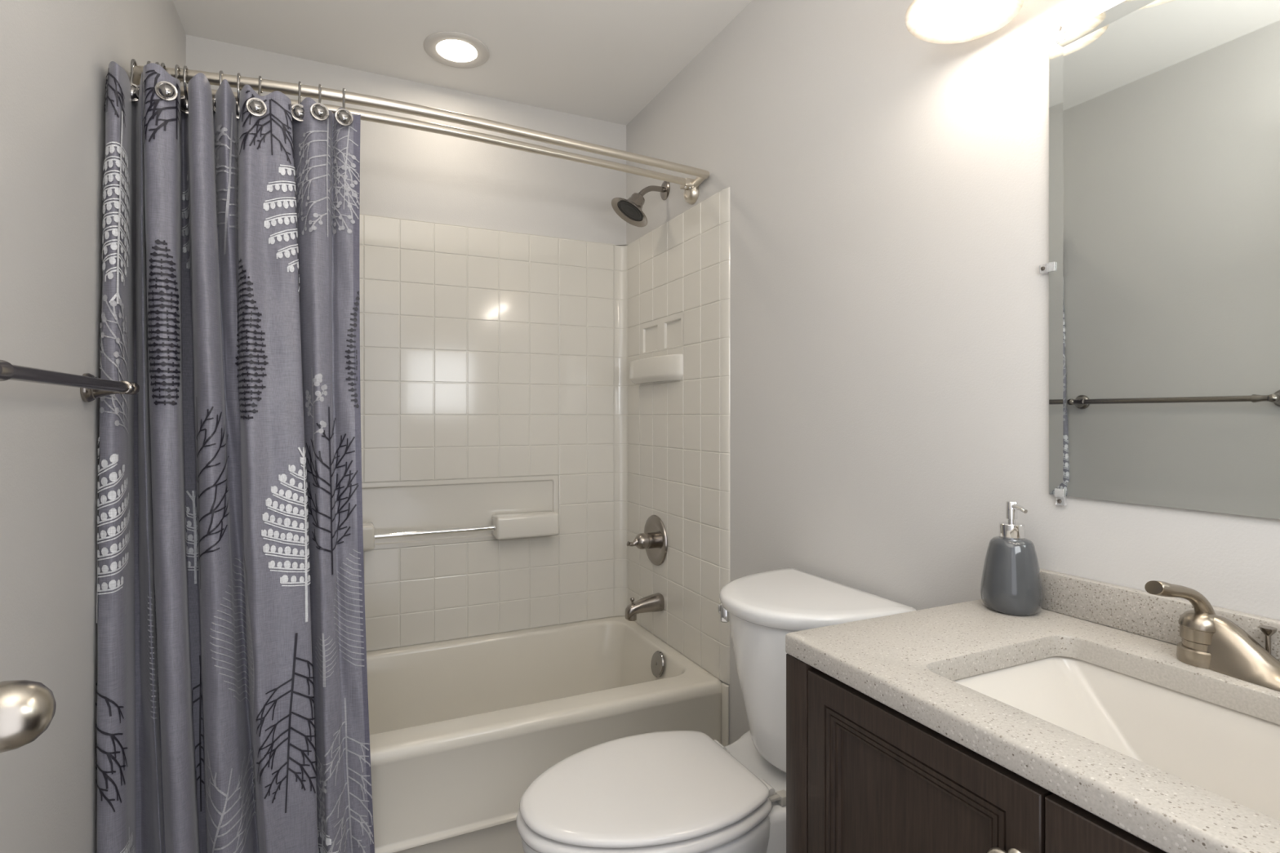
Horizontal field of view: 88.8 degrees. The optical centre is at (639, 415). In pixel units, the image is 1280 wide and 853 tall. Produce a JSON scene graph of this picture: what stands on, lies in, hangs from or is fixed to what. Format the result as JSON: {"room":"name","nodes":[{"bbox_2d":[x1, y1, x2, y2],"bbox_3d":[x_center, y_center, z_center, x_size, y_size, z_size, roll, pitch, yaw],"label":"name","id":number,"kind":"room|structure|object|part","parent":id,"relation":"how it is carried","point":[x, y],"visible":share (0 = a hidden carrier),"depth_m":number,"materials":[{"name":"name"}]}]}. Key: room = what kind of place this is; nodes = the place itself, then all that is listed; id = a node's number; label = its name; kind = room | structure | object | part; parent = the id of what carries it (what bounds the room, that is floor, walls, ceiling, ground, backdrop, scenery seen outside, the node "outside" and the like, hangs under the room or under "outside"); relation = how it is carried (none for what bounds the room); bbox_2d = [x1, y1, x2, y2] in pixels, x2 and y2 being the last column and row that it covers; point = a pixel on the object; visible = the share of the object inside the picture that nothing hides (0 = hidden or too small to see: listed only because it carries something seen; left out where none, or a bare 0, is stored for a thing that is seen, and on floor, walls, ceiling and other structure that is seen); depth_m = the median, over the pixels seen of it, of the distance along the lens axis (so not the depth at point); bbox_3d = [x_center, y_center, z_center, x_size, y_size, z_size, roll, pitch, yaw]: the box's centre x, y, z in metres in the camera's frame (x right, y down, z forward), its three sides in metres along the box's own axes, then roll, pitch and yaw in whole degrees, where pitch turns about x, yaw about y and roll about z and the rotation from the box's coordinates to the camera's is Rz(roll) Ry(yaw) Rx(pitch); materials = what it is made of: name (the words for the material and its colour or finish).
{"room":"bathroom","nodes":[
{"label":"bathroom","id":0,"kind":"room"},
{"bbox_2d":[0,0,186,852],"bbox_3d":[-0.977,0.013,0.967,0.100,2.440,2.581,0,0,-25],"label":"wall","id":1,"kind":"structure","parent":0,"point":[55,55],"depth_m":1.09,"materials":[{"name":"grey paint"}]},
{"bbox_2d":[0,360,139,402],"bbox_3d":[-0.881,-0.053,0.979,0.083,0.055,0.645,0,0,-25],"label":"towel bar","id":2,"kind":"object","parent":1,"relation":"attached to","point":[92,388],"visible":1,"depth_m":0.96,"materials":[{"name":"silver metal"}]},
{"bbox_3d":[-1.006,-0.053,1.246,0.083,0.055,0.055,0,0,-25],"label":"wall post","id":3,"kind":"part","parent":2,"relation":"part of","materials":[{"name":"silver metal"}]},
{"bbox_2d":[129,65,709,204],"bbox_3d":[-0.475,-0.752,1.809,1.525,0.073,0.230,0,0,-25],"label":"curtain rod","id":4,"kind":"object","parent":1,"relation":"attached to","point":[691,186],"visible":0.67,"depth_m":1.74,"materials":[{"name":"silver metal"}]},
{"bbox_2d":[129,58,138,102],"bbox_3d":[-1.119,-0.743,1.451,0.037,0.105,0.055,0,0,-5],"label":"curtain hook","id":5,"kind":"object","parent":4,"relation":"hanging from","point":[134,98],"visible":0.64,"depth_m":1.44,"materials":[{"name":"silver metal"}]},
{"bbox_2d":[134,60,151,97],"bbox_3d":[-1.089,-0.743,1.458,0.037,0.105,0.060,0,0,-6],"label":"curtain hook","id":6,"kind":"object","parent":4,"relation":"hanging from","point":[137,88],"visible":0.2,"depth_m":1.43,"materials":[{"name":"silver metal"}]},
{"bbox_2d":[154,64,181,101],"bbox_3d":[-1.026,-0.730,1.434,0.041,0.131,0.146,0,0,-25],"label":"curtain hook","id":7,"kind":"object","parent":4,"relation":"hanging from","point":[165,91],"visible":0.95,"depth_m":1.37,"materials":[{"name":"silver metal"}]},
{"bbox_2d":[180,65,188,114],"bbox_3d":[-1.031,-0.743,1.491,0.035,0.105,0.036,0,0,29],"label":"curtain hook","id":8,"kind":"object","parent":4,"relation":"hanging from","point":[184,100],"visible":0.56,"depth_m":1.48,"materials":[{"name":"silver metal"}]},
{"bbox_2d":[212,70,223,112],"bbox_3d":[-0.966,-0.743,1.504,0.034,0.105,0.035,0,0,25],"label":"curtain hook","id":9,"kind":"object","parent":4,"relation":"hanging from","point":[220,71],"visible":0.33,"depth_m":1.49,"materials":[{"name":"silver metal"}]},
{"bbox_2d":[235,72,241,119],"bbox_3d":[-0.930,-0.743,1.520,0.032,0.105,0.034,0,0,23],"label":"curtain hook","id":10,"kind":"object","parent":4,"relation":"hanging from","point":[238,89],"visible":0.45,"depth_m":1.51,"materials":[{"name":"silver metal"}]},
{"bbox_2d":[245,75,266,116],"bbox_3d":[-0.872,-0.730,1.494,0.041,0.131,0.121,0,0,-25],"label":"curtain hook","id":11,"kind":"object","parent":4,"relation":"hanging from","point":[256,107],"visible":0.94,"depth_m":1.45,"materials":[{"name":"silver metal"}]},
{"bbox_2d":[95,61,374,852],"bbox_3d":[-0.881,0.216,1.481,0.515,1.924,0.280,0,0,-28],"label":"shower curtain","id":12,"kind":"object","parent":11,"relation":"hanging from","point":[233,713],"visible":1,"depth_m":1.42,"materials":[{"name":"grey fabric"}]},
{"bbox_2d":[291,80,304,121],"bbox_3d":[-0.800,-0.743,1.548,0.037,0.105,0.055,0,0,-5],"label":"curtain hook","id":13,"kind":"object","parent":4,"relation":"hanging from","point":[297,111],"visible":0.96,"depth_m":1.53,"materials":[{"name":"silver metal"}]},
{"bbox_2d":[310,84,328,120],"bbox_3d":[-0.754,-0.743,1.553,0.038,0.105,0.076,0,0,-10],"label":"curtain hook","id":14,"kind":"object","parent":4,"relation":"hanging from","point":[318,111],"visible":0.98,"depth_m":1.52,"materials":[{"name":"silver metal"}]},
{"bbox_2d":[334,88,353,126],"bbox_3d":[-0.708,-0.743,1.576,0.038,0.105,0.066,0,0,-8],"label":"curtain hook","id":15,"kind":"object","parent":4,"relation":"hanging from","point":[343,117],"visible":0.98,"depth_m":1.55,"materials":[{"name":"silver metal"}]},
{"bbox_3d":[-0.484,-0.772,1.821,1.464,0.026,0.100,0,0,-25],"label":"rod","id":16,"kind":"part","parent":4,"relation":"part of","materials":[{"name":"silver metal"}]},
{"bbox_2d":[186,34,626,550],"bbox_3d":[-0.768,0.013,2.435,1.524,2.440,0.100,0,0,-25],"label":"wall","id":17,"kind":"structure","parent":0,"point":[406,173],"depth_m":2.43,"materials":[{"name":"grey paint"}]},
{"bbox_2d":[359,213,615,651],"bbox_3d":[-0.749,0.060,2.333,1.464,1.528,0.100,0,0,-25],"label":"surround panel","id":18,"kind":"object","parent":17,"relation":"attached to","point":[484,353],"visible":0.69,"depth_m":2.44,"materials":[{"name":"white tile"}]},
{"bbox_2d":[173,0,751,124],"bbox_3d":[-0.216,-1.247,1.258,1.724,0.080,2.701,0,0,-25],"label":"ceiling","id":19,"kind":"structure","parent":0,"point":[606,60],"depth_m":2.08,"materials":[{"name":"white paint"}]},
{"bbox_2d":[423,31,489,68],"bbox_3d":[-0.604,-1.203,2.154,0.210,0.008,0.210,0,0,-25],"label":"recessed light","id":20,"kind":"object","parent":19,"relation":"in","point":[454,49],"visible":1,"depth_m":2.14,"materials":[{"name":"white metal"}]},
{"bbox_2d":[626,0,1279,744],"bbox_3d":[0.494,0.013,1.656,0.100,2.440,2.581,0,0,-25],"label":"wall","id":21,"kind":"structure","parent":0,"point":[889,186],"depth_m":1.42,"materials":[{"name":"grey paint"}]},
{"bbox_2d":[611,181,670,226],"bbox_3d":[0.000,-0.773,2.343,0.210,0.181,0.150,0,0,-25],"label":"shower head","id":22,"kind":"object","parent":21,"relation":"attached to","point":[629,210],"visible":1,"depth_m":2.34,"materials":[{"name":"silver metal"}]},
{"bbox_3d":[0.035,-0.802,2.360,0.126,0.070,0.020,0,0,-29],"label":"arm","id":23,"kind":"part","parent":22,"relation":"part of","materials":[{"name":"silver metal"}]},
{"bbox_2d":[614,186,729,684],"bbox_3d":[0.083,0.060,2.345,0.060,1.528,0.785,0,0,-25],"label":"surround panel","id":24,"kind":"object","parent":21,"relation":"attached to","point":[672,415],"visible":0.97,"depth_m":2.27,"materials":[{"name":"white tile"}]},
{"bbox_2d":[625,592,664,621],"bbox_3d":[0.013,0.693,2.372,0.140,0.082,0.061,0,0,-25],"label":"tub spout","id":25,"kind":"object","parent":24,"relation":"attached to","point":[655,602],"visible":1,"depth_m":2.35,"materials":[{"name":"silver metal"}]},
{"bbox_3d":[-0.028,0.668,2.353,0.016,0.024,0.016,0,0,-25],"label":"diverter knob","id":26,"kind":"part","parent":25,"relation":"part of","materials":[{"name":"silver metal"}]},
{"bbox_2d":[626,515,667,565],"bbox_3d":[0.006,0.463,2.410,0.120,0.187,0.187,0,0,-25],"label":"shower valve","id":27,"kind":"object","parent":24,"relation":"attached to","point":[654,540],"visible":1,"depth_m":2.40,"materials":[{"name":"silver metal"}]},
{"bbox_3d":[-0.020,0.460,2.398,0.062,0.036,0.028,0,0,-25],"label":"valve lever","id":28,"kind":"part","parent":27,"relation":"part of","materials":[{"name":"silver metal"}]},
{"bbox_2d":[629,354,683,384],"bbox_3d":[0.048,-0.169,2.407,0.050,0.088,0.371,0,0,-25],"label":"soap shelf","id":29,"kind":"object","parent":24,"relation":"attached to","point":[653,369],"depth_m":2.34,"materials":[{"name":"white ceramic"}]},
{"bbox_2d":[904,0,1024,44],"bbox_3d":[0.654,-0.803,0.945,0.212,0.257,0.593,0,0,-25],"label":"vanity light","id":30,"kind":"object","parent":21,"relation":"attached to","point":[933,21],"visible":1,"depth_m":1.16,"materials":[{"name":"white glass"}]},
{"bbox_3d":[0.555,-0.726,1.124,0.054,0.102,0.055,0,0,-25],"label":"bulb","id":31,"kind":"part","parent":30,"relation":"part of","materials":[{"name":"white glass"}]},
{"bbox_2d":[1039,262,1055,274],"bbox_3d":[0.690,-0.251,1.106,0.010,0.015,0.028,0,0,-25],"label":"mirror clip","id":32,"kind":"object","parent":21,"relation":"attached to","point":[1048,267],"visible":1,"depth_m":1.10,"materials":[{"name":"white plastic"}]},
{"bbox_2d":[1054,488,1066,506],"bbox_3d":[0.700,0.135,1.086,0.010,0.028,0.015,0,0,-25],"label":"mirror clip","id":33,"kind":"object","parent":21,"relation":"attached to","point":[1060,500],"visible":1,"depth_m":1.08,"materials":[{"name":"white plastic"}]},
{"bbox_2d":[1054,22,1066,43],"bbox_3d":[0.700,-0.637,1.086,0.010,0.028,0.015,0,0,-25],"label":"mirror clip","id":34,"kind":"object","parent":21,"relation":"attached to","point":[1061,28],"visible":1,"depth_m":1.08,"materials":[{"name":"white plastic"}]},
{"bbox_2d":[1040,568,1279,661],"bbox_3d":[0.811,0.293,0.836,0.020,0.063,0.767,0,0,-25],"label":"backsplash","id":35,"kind":"structure","parent":21,"relation":"attached to","point":[1140,612],"depth_m":0.98,"materials":[{"name":"stone"}]},
{"bbox_2d":[1048,0,1279,519],"bbox_3d":[0.823,-0.251,0.827,0.006,0.766,0.612,0,0,-25],"label":"wall mirror","id":36,"kind":"object","parent":21,"relation":"attached to","point":[1164,115],"visible":1,"depth_m":0.94,"materials":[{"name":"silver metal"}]},
{"bbox_3d":[-0.216,1.273,1.257,1.724,0.080,2.701,0,0,-25],"label":"floor","id":37,"kind":"structure","parent":0,"visible":0},
{"bbox_2d":[366,616,728,852],"bbox_3d":[-0.580,1.028,2.035,1.523,0.410,0.780,0,0,-25],"label":"bathtub","id":38,"kind":"object","parent":37,"relation":"on","point":[460,729],"visible":0.48,"depth_m":1.94,"materials":[{"name":"beige ceramic"}]},
{"bbox_2d":[515,568,915,852],"bbox_3d":[0.130,0.813,1.364,0.768,0.840,0.423,0,0,-25],"label":"toilet","id":39,"kind":"object","parent":37,"relation":"on","point":[673,791],"visible":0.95,"depth_m":1.32,"materials":[{"name":"white ceramic"}]},
{"bbox_3d":[-0.007,0.774,1.323,0.485,0.024,0.381,0,0,-25],"label":"seat","id":40,"kind":"part","parent":39,"relation":"part of","materials":[{"name":"white plastic"}]},
{"bbox_3d":[-0.006,0.747,1.323,0.475,0.021,0.373,0,0,-25],"label":"seat lid","id":41,"kind":"part","parent":39,"relation":"part of","materials":[{"name":"white plastic"}]},
{"bbox_3d":[0.220,0.472,1.591,0.050,0.046,0.074,0,0,19],"label":"flush lever","id":42,"kind":"part","parent":39,"relation":"part of","materials":[{"name":"silver metal"}]},
{"bbox_3d":[0.347,0.597,1.457,0.295,0.333,0.383,0,0,-25],"label":"tank","id":43,"kind":"part","parent":39,"relation":"part of","materials":[{"name":"white ceramic"}]},
{"bbox_3d":[0.339,0.411,1.453,0.314,0.037,0.407,0,0,-25],"label":"tank lid","id":44,"kind":"part","parent":39,"relation":"part of","materials":[{"name":"white ceramic"}]},
{"bbox_2d":[786,653,1166,852],"bbox_3d":[0.587,0.795,0.731,0.512,0.876,0.765,0,0,-25],"label":"vanity cabinet","id":45,"kind":"object","parent":37,"relation":"on","point":[863,775],"visible":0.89,"depth_m":0.80,"materials":[{"name":"brown wood"}]},
{"bbox_3d":[0.322,0.737,0.788,0.019,0.742,0.342,0,0,-25],"label":"door","id":46,"kind":"part","parent":45,"relation":"part of","materials":[{"name":"brown wood"}]},
{"bbox_3d":[0.362,0.442,0.643,0.031,0.032,0.032,0,0,-25],"label":"knob","id":47,"kind":"part","parent":45,"relation":"part of","materials":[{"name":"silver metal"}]},
{"bbox_2d":[785,599,1279,852],"bbox_3d":[0.600,0.341,0.738,0.486,0.032,0.767,0,0,-25],"label":"countertop","id":48,"kind":"structure","parent":45,"relation":"on","point":[909,663],"depth_m":0.78,"materials":[{"name":"stone"}]},
{"bbox_2d":[980,501,1043,616],"bbox_3d":[0.625,0.234,1.097,0.092,0.182,0.093,0,0,-25],"label":"soap dispenser","id":49,"kind":"object","parent":48,"relation":"on","point":[1011,584],"visible":1,"depth_m":1.07,"materials":[{"name":"grey ceramic"}]},
{"bbox_2d":[953,656,1279,821],"bbox_3d":[0.586,0.426,0.726,0.346,0.138,0.466,0,0,-25],"label":"sink","id":50,"kind":"object","parent":48,"relation":"in","point":[1231,754],"visible":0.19,"depth_m":0.86,"materials":[{"name":"white ceramic"}]},
{"bbox_2d":[1144,580,1279,691],"bbox_3d":[0.750,0.270,0.798,0.115,0.111,0.186,0,0,-25],"label":"faucet","id":51,"kind":"object","parent":48,"relation":"on","point":[1212,642],"visible":1,"depth_m":0.83,"materials":[{"name":"silver metal"}]},
{"bbox_3d":[0.712,0.243,0.856,0.094,0.059,0.024,0,0,-10],"label":"lever","id":52,"kind":"part","parent":51,"relation":"part of","materials":[{"name":"silver metal"}]},
{"bbox_3d":[0.740,0.310,0.860,0.052,0.029,0.052,0,0,-25],"label":"handle","id":53,"kind":"part","parent":51,"relation":"part of","materials":[{"name":"silver metal"}]},
{"bbox_3d":[0.792,0.295,0.824,0.017,0.059,0.017,0,0,-25],"label":"lift rod","id":54,"kind":"part","parent":51,"relation":"part of","materials":[{"name":"silver metal"}]},
{"bbox_3d":[0.469,0.737,0.474,0.019,0.742,0.346,0,0,-25],"label":"door","id":55,"kind":"part","parent":45,"relation":"part of","materials":[{"name":"brown wood"}]},
{"bbox_3d":[0.331,0.013,0.089,1.724,2.440,0.120,0,0,-25],"label":"wall","id":56,"kind":"structure","parent":0,"visible":0},
{"bbox_2d":[0,680,56,753],"bbox_3d":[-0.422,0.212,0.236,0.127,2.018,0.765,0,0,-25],"label":"door knob","id":57,"kind":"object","parent":56,"relation":"in","point":[28,708],"depth_m":0.54,"materials":[{"name":"silver metal"}]}
]}

